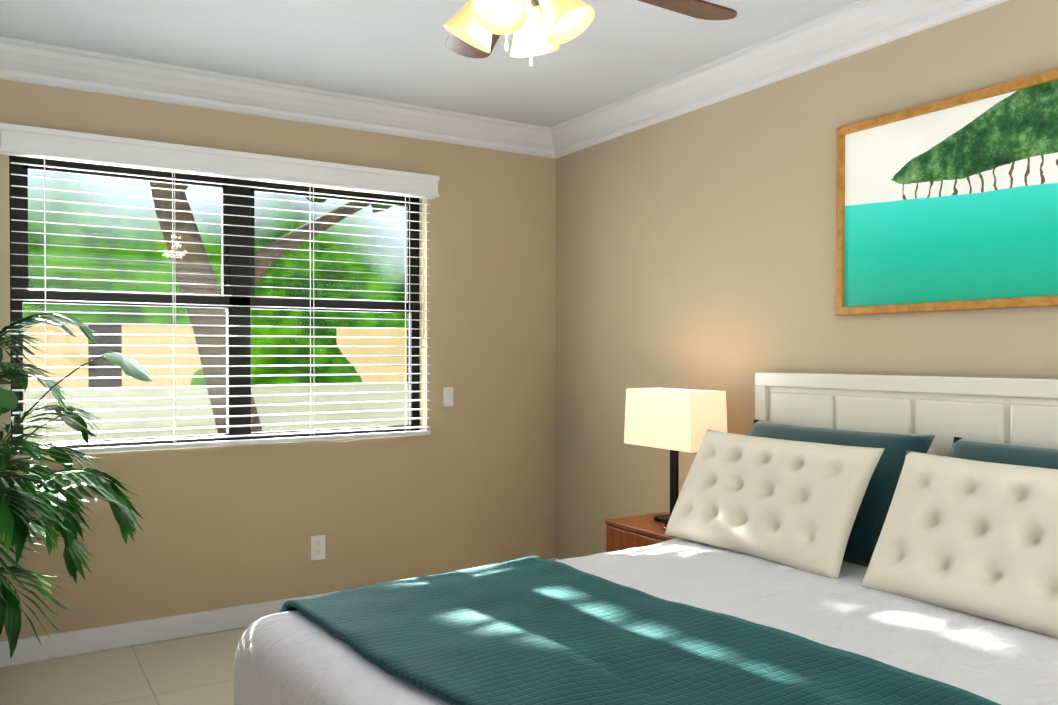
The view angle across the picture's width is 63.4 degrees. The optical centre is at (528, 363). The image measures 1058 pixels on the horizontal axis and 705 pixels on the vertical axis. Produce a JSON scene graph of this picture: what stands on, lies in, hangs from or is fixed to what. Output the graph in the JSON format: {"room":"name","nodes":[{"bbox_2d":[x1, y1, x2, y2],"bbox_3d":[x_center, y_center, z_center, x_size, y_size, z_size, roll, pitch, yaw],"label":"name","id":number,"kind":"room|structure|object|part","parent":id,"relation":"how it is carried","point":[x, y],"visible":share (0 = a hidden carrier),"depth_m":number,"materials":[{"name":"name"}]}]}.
{"room":"bedroom","nodes":[
{"label":"bedroom","id":0,"kind":"room"},
{"bbox_2d":[0,627,247,704],"bbox_3d":[0.210,1.264,1.617,3.500,0.100,5.700,0,1,-32],"label":"floor","id":1,"kind":"structure","parent":0,"point":[195,670],"depth_m":3.27,"materials":[{"name":"tile"}]},
{"bbox_2d":[0,313,152,658],"bbox_3d":[-1.829,0.513,2.853,1.030,1.375,1.113,0,1,-32],"label":"palm plant","id":2,"kind":"object","parent":1,"relation":"on","point":[42,493],"visible":1,"depth_m":2.88,"materials":[{"name":"green plant"}]},
{"bbox_2d":[605,511,676,551],"bbox_3d":[0.614,0.928,3.546,0.427,0.531,0.460,0,1,-32],"label":"nightstand","id":3,"kind":"object","parent":1,"relation":"on","point":[628,532],"visible":0.06,"depth_m":3.52,"materials":[{"name":"brown wood"}]},
{"bbox_2d":[624,388,726,522],"bbox_3d":[0.605,0.387,3.570,0.200,0.550,0.420,0,1,-32],"label":"lamp","id":4,"kind":"object","parent":3,"relation":"on","point":[674,421],"visible":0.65,"depth_m":3.46,"materials":[{"name":"beige fabric"}]},
{"bbox_3d":[0.271,1.196,1.624,1.802,0.034,2.460,0,1,-32],"label":"rug","id":5,"kind":"object","parent":1,"relation":"on","visible":0},
{"bbox_2d":[234,372,1057,704],"bbox_3d":[0.550,0.615,2.054,2.112,1.130,1.883,0,1,-32],"label":"bed","id":6,"kind":"object","parent":5,"relation":"on","point":[864,540],"visible":1,"depth_m":2.10,"materials":[{"name":"white fabric"}]},
{"bbox_2d":[234,526,1057,704],"bbox_3d":[0.505,0.805,2.038,2.015,0.397,1.859,0,1,-32],"label":"duvet","id":7,"kind":"object","parent":6,"relation":"on","point":[297,654],"depth_m":2.02,"materials":[{"name":"white fabric"}]},
{"bbox_2d":[276,555,1057,704],"bbox_3d":[0.158,0.824,1.771,0.897,0.481,1.811,0,1,-32],"label":"throw","id":8,"kind":"object","parent":6,"relation":"on","point":[528,630],"depth_m":1.78,"materials":[{"name":"teal fabric"}]},
{"bbox_3d":[1.357,0.608,2.682,0.080,1.130,1.665,0,1,-32],"label":"headboard","id":9,"kind":"part","parent":6,"relation":"part of","materials":[{"name":"white paint"}]},
{"bbox_2d":[0,79,555,641],"bbox_3d":[-1.252,-0.032,3.961,3.200,2.440,0.150,0,1,-32],"label":"wall","id":10,"kind":"structure","parent":0,"point":[468,481],"depth_m":4.16,"materials":[{"name":"paint"}]},
{"bbox_2d":[0,123,439,457],"bbox_3d":[-1.296,-0.278,3.877,1.868,1.303,0.222,0,1,-32],"label":"window blinds","id":11,"kind":"object","parent":10,"relation":"attached to","point":[238,178],"visible":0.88,"depth_m":3.83,"materials":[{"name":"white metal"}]},
{"bbox_2d":[0,36,547,155],"bbox_3d":[-1.181,-1.184,3.843,2.970,0.133,0.105,0,1,-32],"label":"crown molding","id":12,"kind":"structure","parent":10,"relation":"attached to","point":[20,60],"depth_m":3.80,"materials":[{"name":"white wood"}]},
{"bbox_2d":[0,559,551,667],"bbox_3d":[-1.204,1.139,3.906,3.150,0.100,0.016,0,1,-32],"label":"baseboard","id":13,"kind":"structure","parent":10,"relation":"attached to","point":[76,642],"depth_m":3.62,"materials":[{"name":"white wood"}]},
{"bbox_2d":[311,535,324,560],"bbox_3d":[-0.993,0.870,4.037,0.070,0.115,0.010,0,1,-32],"label":"electrical outlet plate","id":14,"kind":"object","parent":10,"relation":"attached to","point":[317,547],"visible":1,"depth_m":4.03,"materials":[{"name":"white plastic"}]},
{"bbox_2d":[443,387,452,406],"bbox_3d":[-0.413,0.173,4.384,0.050,0.100,0.020,0,1,-32],"label":"switch plate","id":15,"kind":"object","parent":10,"relation":"attached to","point":[447,396],"visible":0.98,"depth_m":4.37,"materials":[{"name":"white plastic"}]},
{"bbox_2d":[0,0,860,127],"bbox_3d":[0.210,-1.275,1.589,3.500,0.100,5.700,0,1,-32],"label":"ceiling","id":16,"kind":"structure","parent":0,"point":[399,51],"depth_m":3.35,"materials":[{"name":"white paint"}]},
{"bbox_2d":[443,0,736,66],"bbox_3d":[0.020,-0.963,2.043,1.276,0.534,1.329,0,1,-32],"label":"fan","id":17,"kind":"object","parent":16,"relation":"hanging from","point":[476,28],"visible":1,"depth_m":2.02,"materials":[{"name":"white glass"}]},
{"bbox_2d":[556,0,1057,558],"bbox_3d":[1.633,-0.015,2.485,0.150,2.440,5.700,0,1,-32],"label":"wall","id":18,"kind":"structure","parent":0,"point":[694,248],"depth_m":3.58,"materials":[{"name":"paint"}]},
{"bbox_2d":[540,0,1008,158],"bbox_3d":[1.525,-1.168,2.405,0.105,0.133,5.400,0,1,-32],"label":"crown molding","id":19,"kind":"structure","parent":18,"relation":"attached to","point":[854,28],"depth_m":3.36,"materials":[{"name":"white wood"}]},
{"bbox_2d":[835,69,1057,315],"bbox_3d":[1.420,-0.507,2.642,0.035,0.680,1.120,0,1,-32],"label":"picture frame","id":20,"kind":"object","parent":18,"relation":"attached to","point":[949,204],"visible":1,"depth_m":2.74,"materials":[{"name":"teal paper"}]},
{"label":"outside","id":21,"kind":"structure","parent":0,"visible":0},
{"bbox_2d":[148,182,391,433],"bbox_3d":[-1.849,-0.888,6.883,2.607,5.320,2.194,0,1,-32],"label":"tree","id":22,"kind":"object","parent":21,"point":[199,258],"depth_m":5.83,"materials":[{"name":"brown plant"}]}
]}

